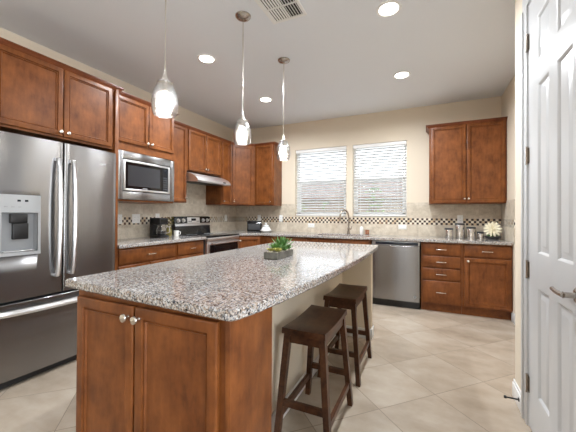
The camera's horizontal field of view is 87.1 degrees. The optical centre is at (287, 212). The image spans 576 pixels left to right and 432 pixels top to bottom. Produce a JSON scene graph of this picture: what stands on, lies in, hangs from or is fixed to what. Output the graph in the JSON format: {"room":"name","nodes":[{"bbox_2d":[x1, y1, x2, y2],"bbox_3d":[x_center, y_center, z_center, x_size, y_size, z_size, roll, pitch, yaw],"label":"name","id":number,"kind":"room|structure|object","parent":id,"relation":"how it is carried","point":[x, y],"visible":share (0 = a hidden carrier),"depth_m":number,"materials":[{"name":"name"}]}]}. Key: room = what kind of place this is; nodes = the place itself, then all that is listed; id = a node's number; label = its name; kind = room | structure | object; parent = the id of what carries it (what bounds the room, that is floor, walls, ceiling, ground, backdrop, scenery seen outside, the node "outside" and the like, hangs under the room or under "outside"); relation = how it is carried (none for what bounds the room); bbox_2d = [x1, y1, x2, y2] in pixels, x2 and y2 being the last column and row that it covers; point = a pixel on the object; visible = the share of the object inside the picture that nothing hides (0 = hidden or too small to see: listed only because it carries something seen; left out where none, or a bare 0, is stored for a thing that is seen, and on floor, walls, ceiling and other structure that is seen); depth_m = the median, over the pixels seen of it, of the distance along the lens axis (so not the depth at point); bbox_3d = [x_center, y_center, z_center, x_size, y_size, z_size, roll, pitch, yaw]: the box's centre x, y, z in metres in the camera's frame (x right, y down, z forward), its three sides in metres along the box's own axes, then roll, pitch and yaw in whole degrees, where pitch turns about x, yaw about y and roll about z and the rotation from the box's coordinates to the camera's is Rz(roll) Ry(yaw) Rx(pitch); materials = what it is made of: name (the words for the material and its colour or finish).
{"room":"kitchen","nodes":[
{"label":"kitchen","id":0,"kind":"room"},
{"bbox_2d":[0,27,235,231],"bbox_3d":[-3.017,-0.198,1.591,0.120,2.818,9.603,0,0,25],"label":"wall","id":1,"kind":"structure","parent":0,"point":[185,116],"depth_m":3.82,"materials":[{"name":"beige paint"}]},
{"bbox_2d":[118,214,121,223],"bbox_3d":[-2.008,0.082,3.610,0.008,0.115,0.070,0,0,25],"label":"wall outlet","id":2,"kind":"object","parent":1,"relation":"attached to","point":[119,215],"visible":0.77,"depth_m":3.61,"materials":[{"name":"white plastic"}]},
{"bbox_2d":[132,214,139,222],"bbox_3d":[-1.913,0.079,3.817,0.008,0.115,0.115,0,0,25],"label":"wall outlet","id":3,"kind":"object","parent":1,"relation":"attached to","point":[135,217],"visible":1,"depth_m":3.81,"materials":[{"name":"white plastic"}]},
{"bbox_2d":[118,91,178,203],"bbox_3d":[-1.768,-0.660,3.453,0.584,1.095,0.828,0,0,25],"label":"upper cabinet","id":4,"kind":"object","parent":1,"relation":"attached to","point":[142,132],"visible":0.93,"depth_m":3.31,"materials":[{"name":"brown wood"}]},
{"bbox_2d":[118,149,173,201],"bbox_3d":[-1.741,-0.378,3.432,0.456,0.491,0.744,0,0,25],"label":"microwave","id":5,"kind":"object","parent":4,"relation":"attached to","point":[140,177],"visible":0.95,"depth_m":3.29,"materials":[{"name":"metal"}]},
{"bbox_2d":[118,183,235,238],"bbox_3d":[-1.604,-0.066,4.506,0.008,0.786,2.883,0,0,25],"label":"backsplash","id":6,"kind":"structure","parent":1,"relation":"attached to","point":[195,205],"depth_m":4.49,"materials":[{"name":"beige tile"}]},
{"bbox_2d":[173,120,188,202],"bbox_3d":[-1.617,-0.669,4.049,0.361,1.068,0.460,0,0,25],"label":"upper cabinet","id":7,"kind":"object","parent":1,"relation":"attached to","point":[180,129],"visible":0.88,"depth_m":4.08,"materials":[{"name":"brown wood"}]},
{"bbox_2d":[187,126,222,176],"bbox_3d":[-1.360,-0.888,4.607,0.361,0.618,0.765,0,0,25],"label":"upper cabinet","id":8,"kind":"object","parent":1,"relation":"attached to","point":[203,148],"visible":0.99,"depth_m":4.50,"materials":[{"name":"brown wood"}]},
{"bbox_2d":[187,172,230,185],"bbox_3d":[-1.291,-0.497,4.571,0.496,0.157,0.759,0,0,25],"label":"range hood","id":9,"kind":"object","parent":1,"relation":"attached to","point":[193,178],"visible":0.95,"depth_m":4.40,"materials":[{"name":"metal"}]},
{"bbox_2d":[206,138,231,204],"bbox_3d":[-1.146,-0.658,5.072,0.361,1.068,0.263,0,0,25],"label":"upper cabinet","id":10,"kind":"object","parent":1,"relation":"attached to","point":[215,195],"visible":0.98,"depth_m":4.98,"materials":[{"name":"brown wood"}]},
{"bbox_2d":[0,0,514,130],"bbox_3d":[0.019,-1.651,0.208,6.786,0.100,9.603,0,0,25],"label":"ceiling","id":11,"kind":"structure","parent":0,"point":[344,57],"depth_m":2.93,"materials":[{"name":"white paint"}]},
{"bbox_2d":[151,0,177,118],"bbox_3d":[-0.708,-1.077,1.752,0.147,1.032,0.147,0,0,25],"label":"pendant light","id":12,"kind":"object","parent":11,"relation":"hanging from","point":[165,84],"visible":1,"depth_m":1.74,"materials":[{"name":"glass"}]},
{"bbox_2d":[158,69,171,92],"bbox_3d":[-0.710,-0.759,1.749,0.078,0.132,0.078,0,0,25],"label":"socket","id":13,"kind":"object","parent":12,"relation":"attached to","point":[165,84],"depth_m":1.74,"materials":[{"name":"silver metal"}]},
{"bbox_2d":[197,54,215,63],"bbox_3d":[-0.838,-1.579,3.121,0.190,0.008,0.190,0,0,25],"label":"recessed light","id":14,"kind":"object","parent":11,"relation":"in","point":[204,58],"visible":1,"depth_m":3.11,"materials":[{"name":"white paint"}]},
{"bbox_2d":[233,11,251,143],"bbox_3d":[-0.365,-1.070,2.442,0.147,1.032,0.147,0,0,25],"label":"pendant light","id":15,"kind":"object","parent":11,"relation":"hanging from","point":[242,16],"visible":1,"depth_m":2.43,"materials":[{"name":"white"}]},
{"bbox_2d":[238,111,246,126],"bbox_3d":[-0.367,-0.752,2.440,0.078,0.132,0.078,0,0,25],"label":"socket","id":16,"kind":"object","parent":15,"relation":"attached to","point":[242,120],"depth_m":2.43,"materials":[{"name":"silver metal"}]},
{"bbox_2d":[259,97,272,101],"bbox_3d":[-0.310,-1.568,4.221,0.190,0.008,0.190,0,0,25],"label":"recessed light","id":17,"kind":"object","parent":11,"relation":"in","point":[262,99],"visible":1,"depth_m":4.21,"materials":[{"name":"white"}]},
{"bbox_2d":[254,0,306,23],"bbox_3d":[-0.056,-1.580,2.323,0.300,0.010,0.345,0,0,25],"label":"ceiling vent","id":18,"kind":"object","parent":11,"relation":"in","point":[277,11],"visible":1,"depth_m":2.36,"materials":[{"name":"white metal"}]},
{"bbox_2d":[276,57,289,160],"bbox_3d":[-0.045,-1.063,3.136,0.147,1.032,0.147,0,0,25],"label":"pendant light","id":19,"kind":"object","parent":11,"relation":"hanging from","point":[282,60],"visible":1,"depth_m":3.12,"materials":[{"name":"white"}]},
{"bbox_2d":[280,134,286,146],"bbox_3d":[-0.047,-0.745,3.134,0.078,0.132,0.078,0,0,25],"label":"socket","id":20,"kind":"object","parent":19,"relation":"attached to","point":[283,141],"depth_m":3.12,"materials":[{"name":"silver metal"}]},
{"bbox_2d":[376,0,401,16],"bbox_3d":[0.782,-1.576,2.353,0.190,0.008,0.190,0,0,25],"label":"recessed light","id":21,"kind":"object","parent":11,"relation":"in","point":[390,8],"visible":1,"depth_m":2.34,"materials":[{"name":"white"}]},
{"bbox_2d":[393,71,410,78],"bbox_3d":[1.298,-1.565,3.458,0.190,0.008,0.190,0,0,25],"label":"recessed light","id":22,"kind":"object","parent":11,"relation":"in","point":[402,74],"visible":1,"depth_m":3.46,"materials":[{"name":"white"}]},
{"bbox_2d":[0,301,531,431],"bbox_3d":[0.003,1.267,0.186,6.786,0.100,9.603,0,0,25],"label":"floor","id":23,"kind":"structure","parent":0,"point":[427,370],"depth_m":2.14,"materials":[{"name":"tile"}]},
{"bbox_2d":[0,130,115,388],"bbox_3d":[-2.059,0.330,2.520,0.785,1.763,0.915,0,0,25],"label":"refrigerator","id":24,"kind":"object","parent":23,"relation":"on","point":[58,199],"visible":0.88,"depth_m":2.28,"materials":[{"name":"grey metal"}]},
{"bbox_2d":[0,37,124,269],"bbox_3d":[-2.121,0.004,2.605,0.655,2.440,1.078,0,0,25],"label":"upper cabinet","id":25,"kind":"object","parent":23,"relation":"on","point":[42,96],"visible":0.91,"depth_m":2.45,"materials":[{"name":"brown wood"}]},
{"bbox_2d":[117,243,175,269],"bbox_3d":[-1.754,0.794,3.399,0.644,0.876,0.767,0,0,25],"label":"base cabinet","id":26,"kind":"object","parent":23,"relation":"on","point":[143,255],"visible":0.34,"depth_m":3.22,"materials":[{"name":"brown wood"}]},
{"bbox_2d":[117,235,205,248],"bbox_3d":[-1.652,0.339,3.631,0.635,0.038,1.265,0,0,25],"label":"countertop","id":27,"kind":"structure","parent":26,"relation":"on","point":[142,241],"depth_m":3.46,"materials":[{"name":"stone"}]},
{"bbox_2d":[150,218,169,237],"bbox_3d":[-1.650,0.196,3.909,0.195,0.252,0.156,0,0,25],"label":"coffee maker","id":28,"kind":"object","parent":27,"relation":"on","point":[156,224],"visible":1,"depth_m":3.86,"materials":[{"name":"black plastic"}]},
{"bbox_2d":[165,217,173,236],"bbox_3d":[-1.599,0.189,4.067,0.126,0.268,0.125,1,0,-25],"label":"jar","id":29,"kind":"object","parent":27,"relation":"on","point":[167,228],"visible":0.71,"depth_m":4.05,"materials":[{"name":"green glass"}]},
{"bbox_2d":[174,230,180,235],"bbox_3d":[-1.508,0.285,4.127,0.100,0.078,0.068,0,0,25],"label":"mug","id":30,"kind":"object","parent":27,"relation":"on","point":[176,232],"visible":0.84,"depth_m":4.11,"materials":[{"name":"white ceramic"}]},
{"bbox_2d":[175,240,202,258],"bbox_3d":[-1.490,0.800,3.974,0.644,0.876,0.496,0,0,25],"label":"base cabinet","id":31,"kind":"object","parent":23,"relation":"on","point":[187,249],"visible":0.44,"depth_m":3.82,"materials":[{"name":"brown wood"}]},
{"bbox_2d":[171,216,240,254],"bbox_3d":[-1.192,0.653,4.534,0.712,1.180,0.762,0,0,25],"label":"range","id":32,"kind":"object","parent":23,"relation":"on","point":[187,225],"visible":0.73,"depth_m":4.48,"materials":[{"name":"grey metal"}]},
{"bbox_2d":[179,233,238,237],"bbox_3d":[-1.188,0.337,4.536,0.590,0.020,0.760,0,0,25],"label":"cooktop","id":33,"kind":"object","parent":32,"relation":"in","point":[208,235],"depth_m":4.49,"materials":[{"name":"black glass"}]},
{"bbox_2d":[76,253,373,431],"bbox_3d":[-0.045,0.794,2.183,0.925,0.876,2.361,0,0,25],"label":"kitchen island","id":34,"kind":"object","parent":23,"relation":"on","point":[141,367],"visible":0.73,"depth_m":1.16,"materials":[{"name":"brown wood"}]},
{"bbox_2d":[65,241,378,320],"bbox_3d":[-0.065,0.336,2.208,1.096,0.037,2.388,0,0,25],"label":"island countertop","id":35,"kind":"structure","parent":34,"relation":"on","point":[235,284],"depth_m":1.41,"materials":[{"name":"stone"}]},
{"bbox_2d":[264,236,294,259],"bbox_3d":[-0.052,0.245,2.146,0.180,0.144,0.260,0,0,25],"label":"succulent planter","id":36,"kind":"object","parent":35,"relation":"on","point":[279,250],"visible":1,"depth_m":2.11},
{"bbox_2d":[238,236,264,247],"bbox_3d":[-0.737,0.813,5.211,0.976,0.876,0.841,0,0,25],"label":"base cabinet","id":37,"kind":"object","parent":23,"relation":"on","point":[246,241],"visible":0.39,"depth_m":4.84,"materials":[{"name":"brown wood"}]},
{"bbox_2d":[265,236,308,243],"bbox_3d":[0.083,0.816,4.942,0.738,0.876,0.644,0,0,25],"label":"base cabinet","id":38,"kind":"object","parent":23,"relation":"on","point":[268,239],"visible":0.02,"depth_m":4.70,"materials":[{"name":"brown wood"}]},
{"bbox_2d":[274,305,352,431],"bbox_3d":[0.172,0.926,1.792,0.320,0.608,0.506,0,0,25],"label":"bar stool","id":39,"kind":"object","parent":23,"relation":"on","point":[316,326],"visible":1,"depth_m":1.64,"materials":[{"name":"brown wood"}]},
{"bbox_2d":[309,238,371,244],"bbox_3d":[0.838,0.817,4.596,0.918,0.876,0.641,0,0,25],"label":"base cabinet","id":40,"kind":"object","parent":23,"relation":"on","point":[324,240],"visible":0.02,"depth_m":4.32,"materials":[{"name":"brown wood"}]},
{"bbox_2d":[210,230,512,245],"bbox_3d":[0.740,0.359,4.535,4.223,0.038,0.842,0,0,25],"label":"countertop","id":41,"kind":"structure","parent":40,"relation":"on","point":[434,239],"depth_m":4.25,"materials":[{"name":"stone"}]},
{"bbox_2d":[247,221,262,231],"bbox_3d":[-0.585,0.244,5.402,0.276,0.190,0.172,0,0,-3],"label":"toaster","id":42,"kind":"object","parent":41,"relation":"on","point":[252,226],"visible":0.95,"depth_m":5.32,"materials":[{"name":"black"}]},
{"bbox_2d":[260,223,271,231],"bbox_3d":[-0.379,0.258,5.203,0.203,0.162,0.203,0,0,25],"label":"covered dish","id":43,"kind":"object","parent":41,"relation":"on","point":[265,228],"visible":0.9,"depth_m":5.14,"materials":[{"name":"white ceramic"}]},
{"bbox_2d":[339,209,351,233],"bbox_3d":[0.900,0.148,4.771,0.219,0.389,0.105,0,0,-6],"label":"kitchen faucet","id":44,"kind":"object","parent":41,"relation":"on","point":[348,228],"visible":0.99,"depth_m":4.78,"materials":[{"name":"silver metal"}]},
{"bbox_2d":[444,228,452,237],"bbox_3d":[2.169,0.277,4.085,0.108,0.134,0.108,0,0,25],"label":"steel canister","id":45,"kind":"object","parent":41,"relation":"on","point":[448,231],"visible":0.94,"depth_m":4.04,"materials":[{"name":"grey metal"}]},
{"bbox_2d":[455,223,464,237],"bbox_3d":[2.315,0.245,4.084,0.122,0.200,0.122,0,0,25],"label":"steel canister","id":46,"kind":"object","parent":41,"relation":"on","point":[459,227],"visible":0.95,"depth_m":4.04,"materials":[{"name":"grey metal"}]},
{"bbox_2d":[466,227,475,238],"bbox_3d":[2.418,0.267,4.003,0.110,0.154,0.110,0,0,25],"label":"steel canister","id":47,"kind":"object","parent":41,"relation":"on","point":[470,231],"visible":0.99,"depth_m":3.96,"materials":[{"name":"grey metal"}]},
{"bbox_2d":[477,232,483,238],"bbox_3d":[2.503,0.297,3.942,0.080,0.094,0.080,0,0,25],"label":"steel canister","id":48,"kind":"object","parent":41,"relation":"on","point":[480,235],"visible":0.98,"depth_m":3.91,"materials":[{"name":"grey metal"}]},
{"bbox_2d":[484,236,500,238],"bbox_3d":[2.642,0.327,3.910,0.195,0.036,0.195,0,0,25],"label":"bowl","id":49,"kind":"object","parent":41,"relation":"on","point":[488,237],"depth_m":3.87,"materials":[{"name":"grey"}]},
{"bbox_2d":[483,221,502,238],"bbox_3d":[2.638,0.231,3.913,0.207,0.228,0.195,0,0,25],"label":"flower decoration","id":50,"kind":"object","parent":41,"relation":"on","point":[492,227],"visible":0.96,"depth_m":3.88,"materials":[{"name":"white plant"}]},
{"bbox_2d":[317,283,371,386],"bbox_3d":[0.471,0.933,2.438,0.320,0.608,0.506,0,0,25],"label":"bar stool","id":51,"kind":"object","parent":23,"relation":"on","point":[345,296],"visible":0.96,"depth_m":2.28,"materials":[{"name":"brown wood"}]},
{"bbox_2d":[372,240,420,308],"bbox_3d":[1.537,0.820,4.268,0.599,0.872,0.632,0,0,25],"label":"dishwasher","id":52,"kind":"object","parent":23,"relation":"on","point":[396,264],"visible":0.93,"depth_m":3.99,"materials":[{"name":"grey metal"}]},
{"bbox_2d":[421,242,461,313],"bbox_3d":[2.032,0.819,4.045,0.458,0.876,0.644,0,0,25],"label":"base cabinet","id":53,"kind":"object","parent":23,"relation":"on","point":[441,263],"visible":0.96,"depth_m":3.79,"materials":[{"name":"brown wood"}]},
{"bbox_2d":[462,244,512,319],"bbox_3d":[2.471,0.820,3.842,0.506,0.876,0.644,0,0,25],"label":"base cabinet","id":54,"kind":"object","parent":23,"relation":"on","point":[487,270],"visible":0.95,"depth_m":3.59,"materials":[{"name":"brown wood"}]},
{"bbox_2d":[236,96,501,238],"bbox_3d":[1.010,-0.150,4.978,4.362,2.818,0.160,0,0,25],"label":"wall","id":55,"kind":"structure","parent":0,"point":[409,124],"depth_m":4.75,"materials":[{"name":"beige paint"}]},
{"bbox_2d":[220,142,254,205],"bbox_3d":[-0.845,-0.654,5.397,0.636,1.068,0.636,0,0,25],"label":"upper cabinet","id":56,"kind":"object","parent":55,"relation":"attached to","point":[242,154],"visible":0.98,"depth_m":5.20,"materials":[{"name":"brown wood"}]},
{"bbox_2d":[255,142,281,205],"bbox_3d":[-0.334,-0.652,5.315,0.416,1.068,0.363,0,0,25],"label":"upper cabinet","id":57,"kind":"object","parent":55,"relation":"attached to","point":[268,170],"visible":0.98,"depth_m":5.21,"materials":[{"name":"brown wood"}]},
{"bbox_2d":[297,154,345,215],"bbox_3d":[0.588,-0.510,5.226,0.905,1.154,0.060,0,0,25],"label":"window","id":58,"kind":"structure","parent":55,"relation":"in","point":[297,154],"depth_m":5.32,"materials":[{"name":"white paint"}]},
{"bbox_2d":[296,146,346,215],"bbox_3d":[0.554,-0.515,5.151,0.895,1.140,0.076,0,0,25],"label":"window blind","id":59,"kind":"object","parent":58,"relation":"attached to","point":[340,149],"visible":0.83,"depth_m":5.14,"materials":[{"name":"white plastic"}]},
{"bbox_2d":[236,202,500,237],"bbox_3d":[0.938,0.099,4.966,4.242,0.491,0.098,0,0,25],"label":"backsplash","id":60,"kind":"structure","parent":55,"relation":"attached to","point":[422,219],"depth_m":4.63,"materials":[{"name":"beige tile"}]},
{"bbox_2d":[354,145,406,216],"bbox_3d":[1.460,-0.508,4.824,0.815,1.154,0.060,0,0,25],"label":"window","id":61,"kind":"structure","parent":55,"relation":"in","point":[406,145],"depth_m":4.76,"materials":[{"name":"white paint"}]},
{"bbox_2d":[353,141,406,215],"bbox_3d":[1.426,-0.514,4.749,0.805,1.140,0.076,0,0,25],"label":"window blind","id":62,"kind":"object","parent":61,"relation":"attached to","point":[397,144],"visible":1,"depth_m":4.75,"materials":[{"name":"white plastic"}]},
{"bbox_2d":[398,225,406,228],"bbox_3d":[1.717,0.219,4.548,0.115,0.070,0.008,0,0,25],"label":"wall outlet","id":63,"kind":"object","parent":55,"relation":"attached to","point":[399,226],"visible":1,"depth_m":4.54,"materials":[{"name":"white plastic"}]},
{"bbox_2d":[457,215,462,222],"bbox_3d":[2.404,0.096,4.233,0.070,0.115,0.008,0,0,25],"label":"wall outlet","id":64,"kind":"object","parent":55,"relation":"attached to","point":[459,217],"visible":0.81,"depth_m":4.23,"materials":[{"name":"white plastic"}]},
{"bbox_2d":[426,116,507,204],"bbox_3d":[2.357,-0.647,4.075,0.918,1.068,0.363,0,0,25],"label":"upper cabinet","id":65,"kind":"object","parent":55,"relation":"attached to","point":[468,159],"visible":1,"depth_m":3.92,"materials":[{"name":"brown wood"}]},
{"bbox_2d":[502,75,514,312],"bbox_3d":[2.409,-0.158,2.945,0.120,2.818,2.363,0,0,25],"label":"wall","id":66,"kind":"structure","parent":0,"point":[508,97],"depth_m":3.57,"materials":[{"name":"beige paint"}]},
{"bbox_2d":[501,199,514,242],"bbox_3d":[2.697,0.099,3.725,0.008,0.491,0.685,0,0,25],"label":"backsplash","id":67,"kind":"structure","parent":66,"relation":"attached to","point":[507,209],"depth_m":3.66,"materials":[{"name":"beige tile"}]},
{"bbox_2d":[511,311,514,324],"bbox_3d":[2.219,1.191,2.698,0.014,0.115,1.780,0,0,25],"label":"baseboard","id":68,"kind":"structure","parent":66,"relation":"attached to","point":[512,313],"depth_m":3.44,"materials":[{"name":"white paint"}]},
{"bbox_2d":[515,0,521,389],"bbox_3d":[1.417,-0.176,1.221,0.479,2.818,1.600,0,0,25],"label":"wall","id":69,"kind":"structure","parent":0,"point":[518,3],"depth_m":1.98,"materials":[{"name":"beige paint"}]},
{"bbox_2d":[504,395,519,401],"bbox_3d":[1.411,1.173,1.915,0.080,0.023,0.023,0,0,25],"label":"door stop","id":70,"kind":"object","parent":69,"relation":"attached to","point":[505,396],"visible":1,"depth_m":1.91,"materials":[{"name":"grey metal"}]},
{"bbox_2d":[512,379,520,412],"bbox_3d":[1.476,1.181,1.944,0.014,0.115,0.240,0,0,25],"label":"baseboard","id":71,"kind":"structure","parent":69,"relation":"attached to","point":[516,392],"depth_m":1.95,"materials":[{"name":"white paint"}]},
{"bbox_2d":[521,0,531,425],"bbox_3d":[1.300,-0.034,1.419,0.140,2.535,0.894,0,0,25],"label":"trim","id":72,"kind":"structure","parent":69,"relation":"attached to","point":[525,3],"depth_m":1.80,"materials":[{"name":"grey paint"}]},
{"bbox_2d":[525,0,575,431],"bbox_3d":[1.244,0.009,1.456,0.098,2.432,0.726,0,0,25],"label":"door","id":73,"kind":"structure","parent":69,"relation":"in","point":[551,39],"depth_m":1.43,"materials":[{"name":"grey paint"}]},
{"label":"outside","id":74,"kind":"structure","parent":0,"visible":0},
{"bbox_3d":[9.410,1.657,20.440,50.000,0.230,34.967,0,0,25],"label":"ground","id":75,"kind":"structure","parent":74,"visible":0},
{"bbox_2d":[301,180,402,211],"bbox_3d":[3.443,-0.242,18.234,18.000,3.470,7.000,0,0,25],"label":"house","id":76,"kind":"structure","parent":75,"relation":"on","point":[387,180],"depth_m":15.37,"materials":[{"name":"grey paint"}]},
{"bbox_2d":[365,183,384,211],"bbox_3d":[1.837,0.392,6.449,0.467,2.010,0.490,0,0,25],"label":"shrub","id":77,"kind":"object","parent":75,"relation":"on","point":[373,183],"visible":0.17,"depth_m":6.40,"materials":[{"name":"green plant"}]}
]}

